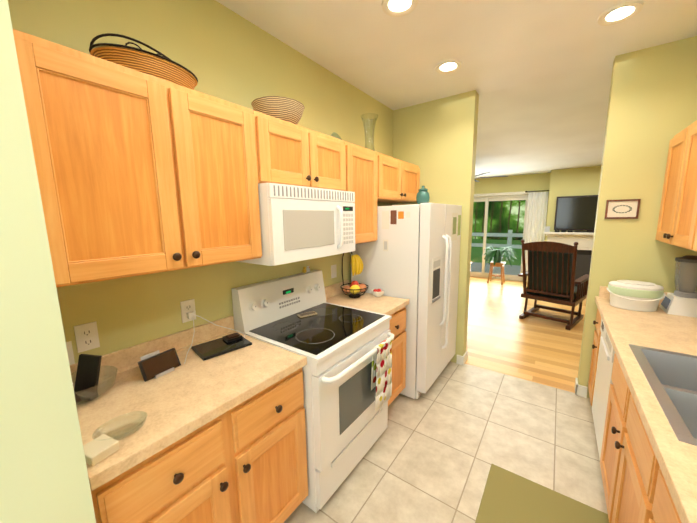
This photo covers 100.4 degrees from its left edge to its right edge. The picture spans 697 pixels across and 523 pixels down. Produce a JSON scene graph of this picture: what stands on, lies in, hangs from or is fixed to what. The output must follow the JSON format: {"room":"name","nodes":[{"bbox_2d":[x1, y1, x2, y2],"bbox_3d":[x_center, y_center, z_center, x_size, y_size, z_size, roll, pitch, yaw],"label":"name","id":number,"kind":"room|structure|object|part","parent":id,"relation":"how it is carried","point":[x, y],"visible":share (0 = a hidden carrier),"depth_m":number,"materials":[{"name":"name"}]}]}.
{"room":"kitchen","nodes":[
{"label":"kitchen","id":0,"kind":"room"},
{"bbox_2d":[0,0,95,522],"bbox_3d":[-2.079,0.260,-0.096,1.380,2.760,2.920,5,11,35],"label":"wall","id":1,"kind":"structure","parent":0,"point":[44,478],"depth_m":0.63,"materials":[{"name":"paint"}]},
{"bbox_2d":[8,0,392,363],"bbox_3d":[-0.358,-0.135,2.342,0.120,2.760,3.100,5,11,35],"label":"wall","id":2,"kind":"structure","parent":0,"point":[219,50],"depth_m":1.55,"materials":[{"name":"green paint"}]},
{"bbox_2d":[66,341,74,364],"bbox_3d":[-1.175,0.386,1.166,0.001,0.105,0.105,5,11,35],"label":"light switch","id":3,"kind":"object","parent":2,"relation":"attached to","point":[70,353],"visible":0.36,"depth_m":1.20,"materials":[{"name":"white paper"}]},
{"bbox_2d":[74,321,99,352],"bbox_3d":[-1.113,0.321,1.238,0.008,0.116,0.072,5,11,35],"label":"electrical outlet plate","id":4,"kind":"object","parent":2,"relation":"attached to","point":[86,336],"visible":1,"depth_m":1.23,"materials":[{"name":"white plastic"}]},
{"bbox_2d":[13,29,261,286],"bbox_3d":[-0.823,-0.344,1.246,0.360,0.745,0.835,5,11,35],"label":"upper cabinet","id":5,"kind":"object","parent":2,"relation":"attached to","point":[139,173],"visible":0.98,"depth_m":1.05,"materials":[{"name":"brown wood"}]},
{"bbox_2d":[89,33,197,89],"bbox_3d":[-0.823,-0.802,1.200,0.272,0.171,0.381,5,11,35],"label":"basket","id":6,"kind":"object","parent":5,"relation":"on","point":[162,66],"visible":0.67,"depth_m":1.10,"materials":[{"name":"brown wicker"}]},
{"bbox_2d":[180,299,244,363],"bbox_3d":[-0.761,0.335,1.564,0.201,0.251,0.354,5,11,35],"label":"electrical outlet plate","id":7,"kind":"object","parent":2,"relation":"attached to","point":[187,305],"depth_m":1.56,"materials":[{"name":"white plastic"}]},
{"bbox_3d":[-0.757,0.366,1.566,0.192,0.188,0.354,5,11,35],"label":"electrical outlet with charger cord","id":8,"kind":"part","parent":7,"relation":"part of","materials":[{"name":"plastic"}]},
{"bbox_2d":[253,110,345,190],"bbox_3d":[-0.357,-0.641,1.857,0.360,0.355,0.760,5,11,35],"label":"upper cabinet","id":9,"kind":"object","parent":2,"relation":"attached to","point":[288,153],"visible":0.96,"depth_m":1.69,"materials":[{"name":"brown wood"}]},
{"bbox_2d":[251,96,304,124],"bbox_3d":[-0.417,-0.865,1.742,0.308,0.122,0.308,5,11,35],"label":"bowl","id":10,"kind":"object","parent":9,"relation":"on","point":[290,110],"visible":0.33,"depth_m":1.63,"materials":[{"name":"wicker"}]},
{"bbox_2d":[236,183,354,265],"bbox_3d":[-0.317,-0.247,1.891,0.446,0.429,0.755,5,11,35],"label":"microwave","id":11,"kind":"object","parent":9,"relation":"attached to","point":[299,223],"visible":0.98,"depth_m":1.66,"materials":[{"name":"white plastic"},{"name":"grey plastic"},{"name":"dark glass"}]},
{"bbox_2d":[331,265,336,278],"bbox_3d":[-0.128,0.088,2.579,0.012,0.116,0.072,5,11,35],"label":"switch plate","id":12,"kind":"object","parent":2,"relation":"attached to","point":[333,272],"visible":1,"depth_m":2.57,"materials":[{"name":"white plastic"}]},
{"bbox_2d":[344,141,377,243],"bbox_3d":[-0.001,-0.527,2.371,0.360,0.745,0.444,5,11,35],"label":"upper cabinet","id":13,"kind":"object","parent":2,"relation":"attached to","point":[362,173],"visible":0.48,"depth_m":2.29,"materials":[{"name":"brown wood"}]},
{"bbox_2d":[331,132,341,139],"bbox_3d":[-0.090,-0.992,2.407,0.053,0.152,0.160,5,11,35],"label":"plate","id":14,"kind":"object","parent":13,"relation":"on","point":[335,135],"visible":0.27,"depth_m":2.41,"materials":[{"name":"green ceramic"}]},
{"bbox_2d":[376,152,419,202],"bbox_3d":[0.391,-0.795,2.882,0.360,0.380,0.897,5,11,35],"label":"upper cabinet","id":15,"kind":"object","parent":2,"relation":"attached to","point":[398,181],"visible":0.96,"depth_m":2.73,"materials":[{"name":"brown wood"}]},
{"bbox_2d":[362,113,377,150],"bbox_3d":[0.183,-1.097,2.540,0.156,0.325,0.156,5,11,35],"label":"vase","id":16,"kind":"object","parent":15,"relation":"on","point":[373,129],"visible":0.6,"depth_m":2.53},
{"bbox_2d":[284,361,607,522],"bbox_3d":[-0.387,1.534,0.748,3.340,0.060,5.920,5,11,35],"label":"floor","id":17,"kind":"structure","parent":0,"point":[446,440],"depth_m":1.98,"materials":[{"name":"beige tile"}]},
{"bbox_2d":[91,368,307,522],"bbox_3d":[-0.692,0.974,1.358,0.644,0.872,0.829,5,11,35],"label":"base cabinet","id":18,"kind":"object","parent":17,"relation":"on","point":[245,461],"visible":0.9,"depth_m":1.16,"materials":[{"name":"brown wood"}]},
{"bbox_2d":[70,316,306,490],"bbox_3d":[-0.705,0.476,1.286,0.632,0.132,0.829,5,11,35],"label":"countertop","id":19,"kind":"structure","parent":18,"relation":"on","point":[195,391],"depth_m":1.18,"materials":[{"name":"beige laminate"}]},
{"bbox_2d":[73,354,117,403],"bbox_3d":[-1.029,0.454,1.130,0.208,0.156,0.208,5,11,35],"label":"phone","id":20,"kind":"object","parent":19,"relation":"on","point":[87,377],"visible":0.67,"depth_m":1.14,"materials":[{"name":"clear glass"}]},
{"bbox_2d":[83,434,119,465],"bbox_3d":[-0.739,0.556,0.859,0.080,0.028,0.070,3,9,24],"label":"block","id":21,"kind":"object","parent":19,"relation":"on","point":[97,450],"visible":0.79,"depth_m":0.85,"materials":[{"name":"beige"}]},
{"bbox_2d":[92,411,146,439],"bbox_3d":[-0.735,0.542,0.941,0.117,0.030,0.143,5,11,35],"label":"glass dish","id":22,"kind":"object","parent":19,"relation":"on","point":[133,430],"visible":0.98,"depth_m":0.95,"materials":[{"name":"clear glass"}]},
{"bbox_2d":[138,348,180,381],"bbox_3d":[-0.864,0.460,1.319,0.122,0.083,0.161,5,11,35],"label":"phone","id":23,"kind":"object","parent":19,"relation":"on","point":[156,364],"visible":1,"depth_m":1.30,"materials":[{"name":"brown metal"}]},
{"bbox_2d":[191,333,251,360],"bbox_3d":[-0.683,0.444,1.568,0.250,0.034,0.190,-9,12,-43],"label":"tablet case","id":24,"kind":"object","parent":19,"relation":"on","point":[220,346],"visible":1,"depth_m":1.55,"materials":[{"name":"black plastic"}]},
{"bbox_2d":[232,270,393,512],"bbox_3d":[-0.171,0.726,1.935,0.764,1.175,0.762,5,11,35],"label":"range","id":25,"kind":"object","parent":17,"relation":"on","point":[347,371],"visible":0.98,"depth_m":1.75,"materials":[{"name":"white metal"}]},
{"bbox_2d":[302,266,309,272],"bbox_3d":[-0.323,0.061,2.233,0.038,0.051,0.074,5,11,35],"label":"shaker","id":26,"kind":"object","parent":25,"relation":"on","point":[304,270],"visible":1,"depth_m":2.21,"materials":[{"name":"orange"}]},
{"bbox_2d":[297,311,316,317],"bbox_3d":[-0.290,0.370,2.039,0.130,0.009,0.060,-7,10,-34],"label":"spoon rest","id":27,"kind":"object","parent":25,"relation":"on","point":[306,314],"visible":0.96,"depth_m":2.02,"materials":[{"name":"beige ceramic"}]},
{"bbox_2d":[371,337,392,410],"bbox_3d":[0.221,0.716,1.872,0.057,0.423,0.201,5,11,35],"label":"towel","id":28,"kind":"object","parent":25,"relation":"hanging from","point":[381,361],"depth_m":1.85,"materials":[{"name":"fabric"}]},
{"bbox_2d":[388,307,405,405],"bbox_3d":[0.133,0.791,2.485,0.644,0.872,0.448,5,11,35],"label":"base cabinet","id":29,"kind":"object","parent":17,"relation":"on","point":[397,327],"visible":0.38,"depth_m":2.37,"materials":[{"name":"brown wood"}]},
{"bbox_2d":[324,280,408,314],"bbox_3d":[0.120,0.293,2.413,0.632,0.132,0.448,5,11,35],"label":"countertop","id":30,"kind":"structure","parent":29,"relation":"on","point":[371,302],"depth_m":2.39,"materials":[{"name":"beige laminate"}]},
{"bbox_2d":[340,252,367,297],"bbox_3d":[0.044,0.100,2.498,0.256,0.414,0.244,5,11,35],"label":"wire fruit basket","id":31,"kind":"object","parent":30,"relation":"on","point":[354,288],"visible":1,"depth_m":2.46,"materials":[{"name":"yellow food"}]},
{"bbox_2d":[371,289,383,296],"bbox_3d":[0.255,0.271,2.529,0.114,0.062,0.114,5,11,35],"label":"tomato bowl","id":32,"kind":"object","parent":30,"relation":"on","point":[377,292],"visible":1,"depth_m":2.50,"materials":[{"name":"white ceramic"}]},
{"bbox_2d":[351,203,461,398],"bbox_3d":[0.613,0.304,2.905,0.808,1.695,0.887,5,11,35],"label":"fridge","id":33,"kind":"object","parent":17,"relation":"on","point":[411,253],"visible":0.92,"depth_m":2.48,"materials":[{"name":"white metal"}]},
{"bbox_2d":[416,186,429,203],"bbox_3d":[0.709,-0.629,2.769,0.128,0.185,0.128,5,11,35],"label":"jar","id":34,"kind":"object","parent":33,"relation":"on","point":[422,196],"visible":0.83,"depth_m":2.73,"materials":[{"name":"teal ceramic"}]},
{"bbox_2d":[475,464,608,522],"bbox_3d":[0.911,1.385,1.361,0.590,0.012,0.860,5,11,35],"label":"kitchen mat","id":35,"kind":"object","parent":17,"relation":"on","point":[509,497],"visible":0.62,"depth_m":1.60,"materials":[{"name":"green fabric"}]},
{"bbox_2d":[588,309,600,405],"bbox_3d":[2.206,0.810,2.167,0.644,0.872,0.375,5,11,35],"label":"base cabinet","id":36,"kind":"object","parent":17,"relation":"on","point":[594,355],"visible":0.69,"depth_m":2.29,"materials":[{"name":"brown wood"}]},
{"bbox_2d":[592,318,614,458],"bbox_3d":[1.920,0.876,1.771,0.608,0.868,0.594,5,11,35],"label":"dishwasher","id":37,"kind":"object","parent":17,"relation":"on","point":[603,379],"visible":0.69,"depth_m":1.88,"materials":[{"name":"white metal"}]},
{"bbox_2d":[600,349,696,522],"bbox_3d":[1.473,0.953,1.161,0.644,0.912,0.910,5,11,35],"label":"base cabinet","id":38,"kind":"object","parent":17,"relation":"on","point":[629,465],"visible":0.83,"depth_m":1.28,"materials":[{"name":"brown wood"}]},
{"bbox_2d":[648,467,681,522],"bbox_3d":[0.939,1.091,0.434,0.644,0.872,0.905,5,11,35],"label":"base cabinet","id":39,"kind":"object","parent":17,"relation":"on","point":[664,509],"visible":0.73,"depth_m":0.84,"materials":[{"name":"brown wood"}]},
{"bbox_3d":[0.383,1.215,-0.327,0.645,0.872,0.985,5,11,35],"label":"base cabinet","id":40,"kind":"object","parent":17,"relation":"on","visible":0},
{"bbox_2d":[595,286,696,522],"bbox_3d":[1.203,0.409,0.700,0.632,0.387,3.797,5,11,35],"label":"countertop","id":41,"kind":"structure","parent":40,"relation":"on","point":[631,335],"depth_m":1.19,"materials":[{"name":"beige laminate"}]},
{"bbox_2d":[607,280,665,311],"bbox_3d":[2.070,0.243,2.106,0.310,0.193,0.230,5,11,35],"label":"bin","id":42,"kind":"object","parent":41,"relation":"on","point":[634,295],"visible":1,"depth_m":2.04,"materials":[{"name":"white plastic"}]},
{"bbox_2d":[659,255,696,317],"bbox_3d":[2.307,0.157,1.978,0.192,0.395,0.200,5,11,35],"label":"blender","id":43,"kind":"object","parent":41,"relation":"on","point":[681,300],"visible":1,"depth_m":1.95,"materials":[{"name":"white plastic"}]},
{"bbox_2d":[216,0,696,109],"bbox_3d":[-0.398,-1.280,0.361,3.340,0.100,6.020,5,11,35],"label":"ceiling","id":44,"kind":"structure","parent":0,"point":[371,48],"depth_m":1.93,"materials":[{"name":"paint"}]},
{"bbox_2d":[382,0,417,16],"bbox_3d":[0.282,-1.422,1.602,0.200,0.012,0.200,5,11,35],"label":"recessed light","id":45,"kind":"object","parent":44,"relation":"in","point":[396,8],"visible":1,"depth_m":1.62,"materials":[{"name":"white"}]},
{"bbox_2d":[435,59,461,73],"bbox_3d":[0.786,-1.533,2.291,0.200,0.012,0.200,5,11,35],"label":"recessed light","id":46,"kind":"object","parent":44,"relation":"in","point":[448,66],"visible":0.98,"depth_m":2.28,"materials":[{"name":"white"}]},
{"bbox_2d":[598,0,643,25],"bbox_3d":[1.597,-1.457,1.710,0.200,0.012,0.200,5,11,35],"label":"recessed light","id":47,"kind":"object","parent":44,"relation":"in","point":[619,13],"visible":1,"depth_m":1.70,"materials":[{"name":"white"}]},
{"bbox_2d":[474,173,550,240],"bbox_3d":[4.647,-0.846,6.551,9.000,2.760,0.120,5,11,35],"label":"wall","id":48,"kind":"structure","parent":0,"point":[532,182],"depth_m":6.85,"materials":[{"name":"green paint"}]},
{"bbox_2d":[470,191,533,280],"bbox_3d":[3.479,-0.642,7.410,2.040,2.130,0.105,5,11,35],"label":"door","id":49,"kind":"structure","parent":48,"relation":"in","point":[501,197],"depth_m":7.22,"materials":[{"name":"white"}]},
{"bbox_2d":[522,190,548,281],"bbox_3d":[4.355,-0.557,6.655,0.660,2.105,0.125,5,11,35],"label":"curtain","id":50,"kind":"object","parent":48,"relation":"hanging from","point":[537,204],"visible":0.54,"depth_m":6.61,"materials":[{"name":"white sheer fabric"}]},
{"bbox_2d":[465,276,586,392],"bbox_3d":[3.238,0.865,4.810,9.000,0.060,5.000,5,11,35],"label":"floor","id":51,"kind":"structure","parent":0,"point":[502,338],"depth_m":3.83,"materials":[{"name":"brown wood"}]},
{"bbox_2d":[487,261,505,284],"bbox_3d":[3.511,0.263,6.887,0.332,0.502,0.333,5,11,35],"label":"stool","id":52,"kind":"object","parent":51,"relation":"on","point":[501,265],"visible":1,"depth_m":6.82,"materials":[{"name":"brown wood"}]},
{"bbox_2d":[482,246,517,266],"bbox_3d":[3.515,-0.128,6.819,0.831,0.477,0.868,5,11,35],"label":"houseplant","id":53,"kind":"object","parent":52,"relation":"on","point":[496,255],"visible":1,"depth_m":6.67,"materials":[{"name":"green plant"}]},
{"bbox_2d":[518,239,588,329],"bbox_3d":[3.080,0.277,4.369,0.890,1.238,0.765,-8,11,-39],"label":"rocking chair","id":54,"kind":"object","parent":51,"relation":"on","point":[549,273],"visible":1,"depth_m":4.16,"materials":[{"name":"brown wood"}]},
{"bbox_2d":[543,232,593,293],"bbox_3d":[4.890,0.047,5.760,1.810,1.225,0.450,5,11,35],"label":"fireplace mantel","id":55,"kind":"object","parent":51,"relation":"on","point":[584,240],"visible":0.15,"depth_m":6.03,"materials":[{"name":"white painted wood"}]},
{"bbox_2d":[544,226,549,231],"bbox_3d":[4.274,-0.697,6.248,0.090,0.114,0.100,5,11,35],"label":"speaker","id":56,"kind":"object","parent":55,"relation":"on","point":[547,228],"visible":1,"depth_m":6.21,"materials":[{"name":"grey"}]},
{"bbox_2d":[554,195,597,232],"bbox_3d":[4.869,-0.950,5.797,1.220,0.734,0.120,5,11,35],"label":"tv","id":57,"kind":"object","parent":55,"relation":"on","point":[575,212],"visible":0.56,"depth_m":5.94,"materials":[{"name":"black plastic"}]},
{"bbox_2d":[475,63,612,178],"bbox_3d":[3.230,-1.821,4.443,9.000,0.360,4.900,5,11,35],"label":"ceiling","id":58,"kind":"structure","parent":0,"point":[547,125],"depth_m":3.61,"materials":[{"name":"paint"}]},
{"bbox_2d":[475,172,507,181],"bbox_3d":[2.326,-1.719,5.580,1.296,0.382,1.247,5,11,35],"label":"ceiling fan","id":59,"kind":"object","parent":58,"relation":"hanging from","point":[488,177],"visible":0.12,"depth_m":5.41,"materials":[{"name":"white"}]},
{"bbox_2d":[392,36,696,397],"bbox_3d":[1.578,-0.226,2.761,2.520,2.760,0.140,5,11,35],"label":"wall","id":60,"kind":"structure","parent":0,"point":[652,109],"depth_m":2.26,"materials":[{"name":"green paint"}]},
{"bbox_2d":[604,199,640,218],"bbox_3d":[2.125,-0.406,2.258,0.193,0.148,0.016,5,11,35],"label":"picture frame","id":61,"kind":"object","parent":60,"relation":"attached to","point":[623,209],"visible":1,"depth_m":2.25,"materials":[{"name":"brown wood"}]},
{"bbox_2d":[545,166,600,240],"bbox_3d":[5.233,-0.636,5.881,2.040,2.530,0.319,5,11,35],"label":"wall","id":62,"kind":"structure","parent":0,"point":[581,181],"depth_m":6.00,"materials":[{"name":"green paint"}]},
{"bbox_3d":[3.213,-0.528,4.590,9.240,2.760,5.020,5,11,35],"label":"wall","id":63,"kind":"structure","parent":0,"visible":0},
{"bbox_2d":[457,351,467,360],"bbox_3d":[-0.243,0.900,4.369,3.874,0.100,0.017,5,11,35],"label":"baseboard","id":64,"kind":"structure","parent":63,"relation":"attached to","point":[464,357],"depth_m":3.15,"materials":[{"name":"white wood"}]},
{"bbox_2d":[575,378,587,392],"bbox_3d":[3.791,1.282,1.481,4.174,0.100,0.017,5,11,35],"label":"baseboard","id":65,"kind":"structure","parent":63,"relation":"attached to","point":[581,390],"depth_m":2.56,"materials":[{"name":"white"}]},
{"bbox_3d":[0.928,0.257,-0.358,0.120,2.760,6.020,5,11,35],"label":"wall","id":66,"kind":"structure","parent":0,"visible":0},
{"bbox_2d":[656,120,696,250],"bbox_3d":[2.191,-0.460,1.731,0.360,0.745,0.760,5,11,35],"label":"upper cabinet","id":67,"kind":"object","parent":66,"relation":"attached to","point":[677,223],"visible":1,"depth_m":1.79,"materials":[{"name":"brown wood"}]},
{"bbox_2d":[693,227,696,250],"bbox_3d":[1.744,-0.361,1.119,0.360,0.745,0.760,5,11,35],"label":"upper cabinet","id":68,"kind":"object","parent":66,"relation":"attached to","point":[695,245],"visible":1,"depth_m":1.53,"materials":[{"name":"brown wood"}]},
{"label":"outside","id":69,"kind":"structure","parent":0,"visible":0},
{"bbox_2d":[471,262,520,274],"bbox_3d":[4.679,0.338,8.475,9.000,0.080,2.670,5,11,35],"label":"deck","id":70,"kind":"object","parent":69,"point":[514,269],"depth_m":8.96,"materials":[{"name":"grey wood"}]},
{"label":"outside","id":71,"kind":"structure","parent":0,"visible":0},
{"bbox_2d":[471,239,521,265],"bbox_3d":[10.735,-0.957,17.624,50.000,0.080,19.400,5,11,35],"label":"garden","id":72,"kind":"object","parent":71,"point":[475,257],"depth_m":14.41,"materials":[{"name":"green plant"}]},
{"bbox_2d":[471,230,522,259],"bbox_3d":[6.500,-0.661,11.748,24.000,1.220,0.160,5,11,35],"label":"fence","id":73,"kind":"object","parent":72,"relation":"on","point":[508,235],"depth_m":11.79,"materials":[{"name":"white wood"}]},
{"bbox_2d":[472,200,525,239],"bbox_3d":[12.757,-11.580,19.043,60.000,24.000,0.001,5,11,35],"label":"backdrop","id":74,"kind":"structure","parent":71,"point":[499,212],"depth_m":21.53,"materials":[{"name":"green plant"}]}
]}

